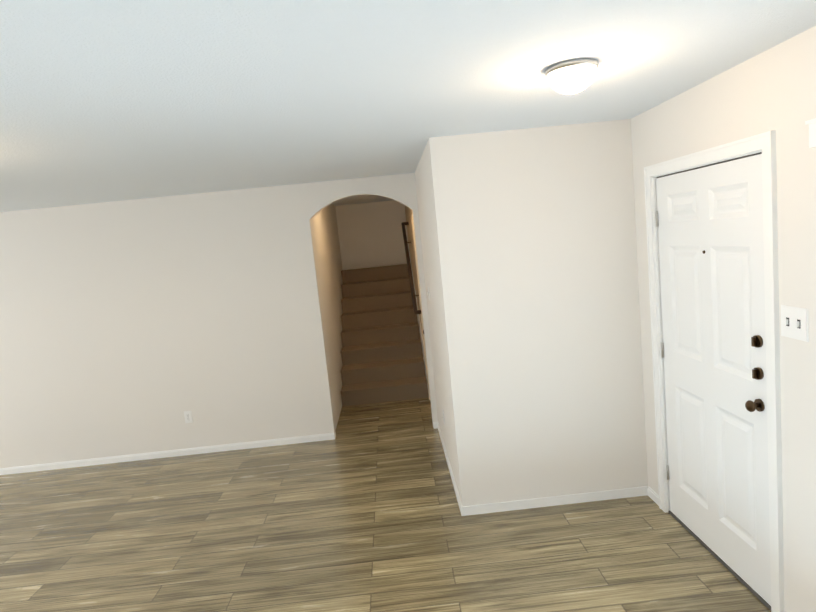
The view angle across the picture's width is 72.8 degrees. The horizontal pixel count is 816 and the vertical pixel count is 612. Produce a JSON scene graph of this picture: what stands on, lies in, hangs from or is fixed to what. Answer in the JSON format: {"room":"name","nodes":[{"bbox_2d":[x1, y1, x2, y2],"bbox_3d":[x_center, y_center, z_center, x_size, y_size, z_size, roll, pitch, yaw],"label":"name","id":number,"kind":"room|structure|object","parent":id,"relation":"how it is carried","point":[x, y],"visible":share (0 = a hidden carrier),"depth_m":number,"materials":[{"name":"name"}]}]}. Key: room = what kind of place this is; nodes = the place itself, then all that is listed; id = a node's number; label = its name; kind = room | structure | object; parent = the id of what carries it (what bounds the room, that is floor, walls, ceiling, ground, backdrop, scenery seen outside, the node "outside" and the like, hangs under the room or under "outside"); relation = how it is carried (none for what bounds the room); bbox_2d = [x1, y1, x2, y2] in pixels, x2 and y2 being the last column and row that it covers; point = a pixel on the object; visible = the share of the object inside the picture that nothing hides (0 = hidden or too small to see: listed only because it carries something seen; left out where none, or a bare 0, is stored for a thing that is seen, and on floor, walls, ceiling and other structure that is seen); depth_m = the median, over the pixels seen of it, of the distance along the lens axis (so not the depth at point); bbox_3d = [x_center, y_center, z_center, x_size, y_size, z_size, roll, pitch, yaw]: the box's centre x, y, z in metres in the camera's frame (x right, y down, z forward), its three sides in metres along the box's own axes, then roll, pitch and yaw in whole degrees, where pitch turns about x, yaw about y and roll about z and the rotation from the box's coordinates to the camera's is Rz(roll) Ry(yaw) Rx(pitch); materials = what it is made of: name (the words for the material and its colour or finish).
{"room":"empty living room","nodes":[
{"label":"empty living room","id":0,"kind":"room"},
{"bbox_2d":[0,173,437,468],"bbox_3d":[-2.805,0.276,5.205,6.000,2.440,0.100,-6,7,-2],"label":"wall","id":1,"kind":"structure","parent":0,"point":[134,326],"depth_m":5.16,"materials":[{"name":"white paint"}]},
{"bbox_2d":[184,411,192,422],"bbox_3d":[-2.094,1.059,5.269,0.072,0.116,0.009,-6,7,-2],"label":"electrical outlet","id":2,"kind":"object","parent":1,"relation":"attached to","point":[188,416],"visible":1,"depth_m":5.27,"materials":[{"name":"white plastic"}]},
{"bbox_2d":[0,422,437,474],"bbox_3d":[-2.693,1.458,5.290,5.988,0.062,0.012,-6,7,-2],"label":"baseboard","id":3,"kind":"structure","parent":1,"relation":"attached to","point":[162,454],"depth_m":5.30,"materials":[{"name":"white wood"}]},
{"bbox_2d":[311,204,342,429],"bbox_3d":[-0.956,-0.102,6.844,0.100,2.440,3.100,-6,7,-2],"label":"wall","id":4,"kind":"structure","parent":0,"point":[326,245],"depth_m":6.31,"materials":[{"name":"white paint"}]},
{"bbox_2d":[335,200,407,269],"bbox_3d":[-2.305,-0.156,8.398,7.250,2.440,0.100,-6,7,-2],"label":"wall","id":5,"kind":"structure","parent":0,"point":[370,234],"depth_m":8.31,"materials":[{"name":"white paint"}]},
{"bbox_2d":[0,395,770,611],"bbox_3d":[-2.003,1.641,3.883,7.450,0.100,9.500,-6,7,-2],"label":"floor","id":6,"kind":"structure","parent":0,"point":[360,512],"depth_m":3.48,"materials":[{"name":"brown wood"}]},
{"bbox_2d":[340,264,428,406],"bbox_3d":[-0.372,0.265,7.359,1.005,1.480,2.118,-6,7,-2],"label":"stairs","id":7,"kind":"structure","parent":6,"relation":"on","point":[382,356],"depth_m":7.11,"materials":[{"name":"brown carpet"}]},
{"bbox_2d":[0,0,815,211],"bbox_3d":[-2.249,-0.869,3.583,7.450,0.100,9.500,-6,7,-2],"label":"ceiling","id":8,"kind":"structure","parent":0,"point":[101,101],"depth_m":2.03,"materials":[{"name":"white paint"}]},
{"bbox_2d":[545,58,597,93],"bbox_3d":[0.638,-0.880,2.151,0.196,0.100,0.196,-6,7,-2],"label":"ceiling light","id":9,"kind":"object","parent":8,"relation":"attached to","point":[573,76],"visible":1,"depth_m":2.09,"materials":[{"name":"white glass"}]},
{"bbox_2d":[405,136,476,506],"bbox_3d":[0.203,-0.110,5.966,0.100,2.440,4.930,-6,7,-2],"label":"wall","id":10,"kind":"structure","parent":0,"point":[438,247],"depth_m":3.62,"materials":[{"name":"white paint"}]},
{"bbox_2d":[401,222,420,313],"bbox_3d":[0.036,-0.528,6.898,0.096,1.082,1.514,-6,7,-2],"label":"handrail","id":11,"kind":"object","parent":10,"relation":"attached to","point":[403,224],"visible":0.94,"depth_m":6.77,"materials":[{"name":"brown wood"}]},
{"bbox_2d":[408,244,427,386],"bbox_3d":[0.128,0.069,7.317,0.014,1.780,2.196,-6,7,-2],"label":"stair skirt board","id":12,"kind":"object","parent":10,"relation":"attached to","point":[420,330],"visible":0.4,"depth_m":7.03,"materials":[{"name":"white wood"}]},
{"bbox_2d":[411,214,429,399],"bbox_3d":[0.215,0.076,5.822,0.121,2.103,0.866,-6,7,-2],"label":"wall","id":13,"kind":"structure","parent":10,"relation":"attached to","point":[420,305],"depth_m":6.20,"materials":[{"name":"beige paint"}]},
{"bbox_2d":[437,423,462,515],"bbox_3d":[0.323,1.255,4.511,0.012,0.062,1.742,-6,7,-2],"label":"baseboard","id":14,"kind":"structure","parent":10,"relation":"attached to","point":[452,476],"depth_m":4.21,"materials":[{"name":"white wood"}]},
{"bbox_2d":[445,119,647,504],"bbox_3d":[0.916,0.105,3.585,1.150,2.440,0.100,-6,7,-2],"label":"wall","id":15,"kind":"structure","parent":0,"point":[544,225],"depth_m":3.52,"materials":[{"name":"white paint"}]},
{"bbox_2d":[463,486,647,515],"bbox_3d":[0.978,1.292,3.669,1.238,0.062,0.012,-6,7,-2],"label":"baseboard","id":16,"kind":"structure","parent":15,"relation":"attached to","point":[555,500],"depth_m":3.66,"materials":[{"name":"white wood"}]},
{"bbox_2d":[631,26,815,611],"bbox_3d":[1.529,0.015,3.830,0.100,2.440,9.500,-6,7,-2],"label":"wall","id":17,"kind":"structure","parent":0,"point":[772,88],"depth_m":2.25,"materials":[{"name":"white paint"}]},
{"bbox_2d":[647,486,658,505],"bbox_3d":[1.683,1.481,1.516,0.012,0.062,4.358,-6,7,-2],"label":"baseboard","id":18,"kind":"structure","parent":17,"relation":"attached to","point":[653,495],"depth_m":3.60,"materials":[{"name":"white wood"}]},
{"bbox_2d":[656,154,770,605],"bbox_3d":[1.537,0.323,2.849,0.106,2.030,0.936,-6,7,-2],"label":"front door","id":19,"kind":"structure","parent":17,"relation":"in","point":[709,222],"depth_m":2.76,"materials":[{"name":"white wood"}]},
{"bbox_2d":[644,130,783,611],"bbox_3d":[1.572,0.289,2.846,0.121,2.123,1.086,-6,7,-2],"label":"door frame","id":20,"kind":"structure","parent":17,"relation":"attached to","point":[764,144],"depth_m":2.41,"materials":[{"name":"white wood"}]},
{"bbox_2d":[781,305,808,341],"bbox_3d":[1.520,0.067,2.183,0.016,0.128,0.145,-6,7,-2],"label":"light switch","id":21,"kind":"object","parent":17,"relation":"attached to","point":[794,322],"visible":1,"depth_m":2.17,"materials":[{"name":"white plastic"}]},
{"bbox_2d":[805,118,815,147],"bbox_3d":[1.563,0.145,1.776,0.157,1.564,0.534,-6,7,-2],"label":"door chime","id":22,"kind":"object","parent":17,"relation":"in","point":[812,132],"depth_m":1.93,"materials":[{"name":"white plastic"}]}
]}

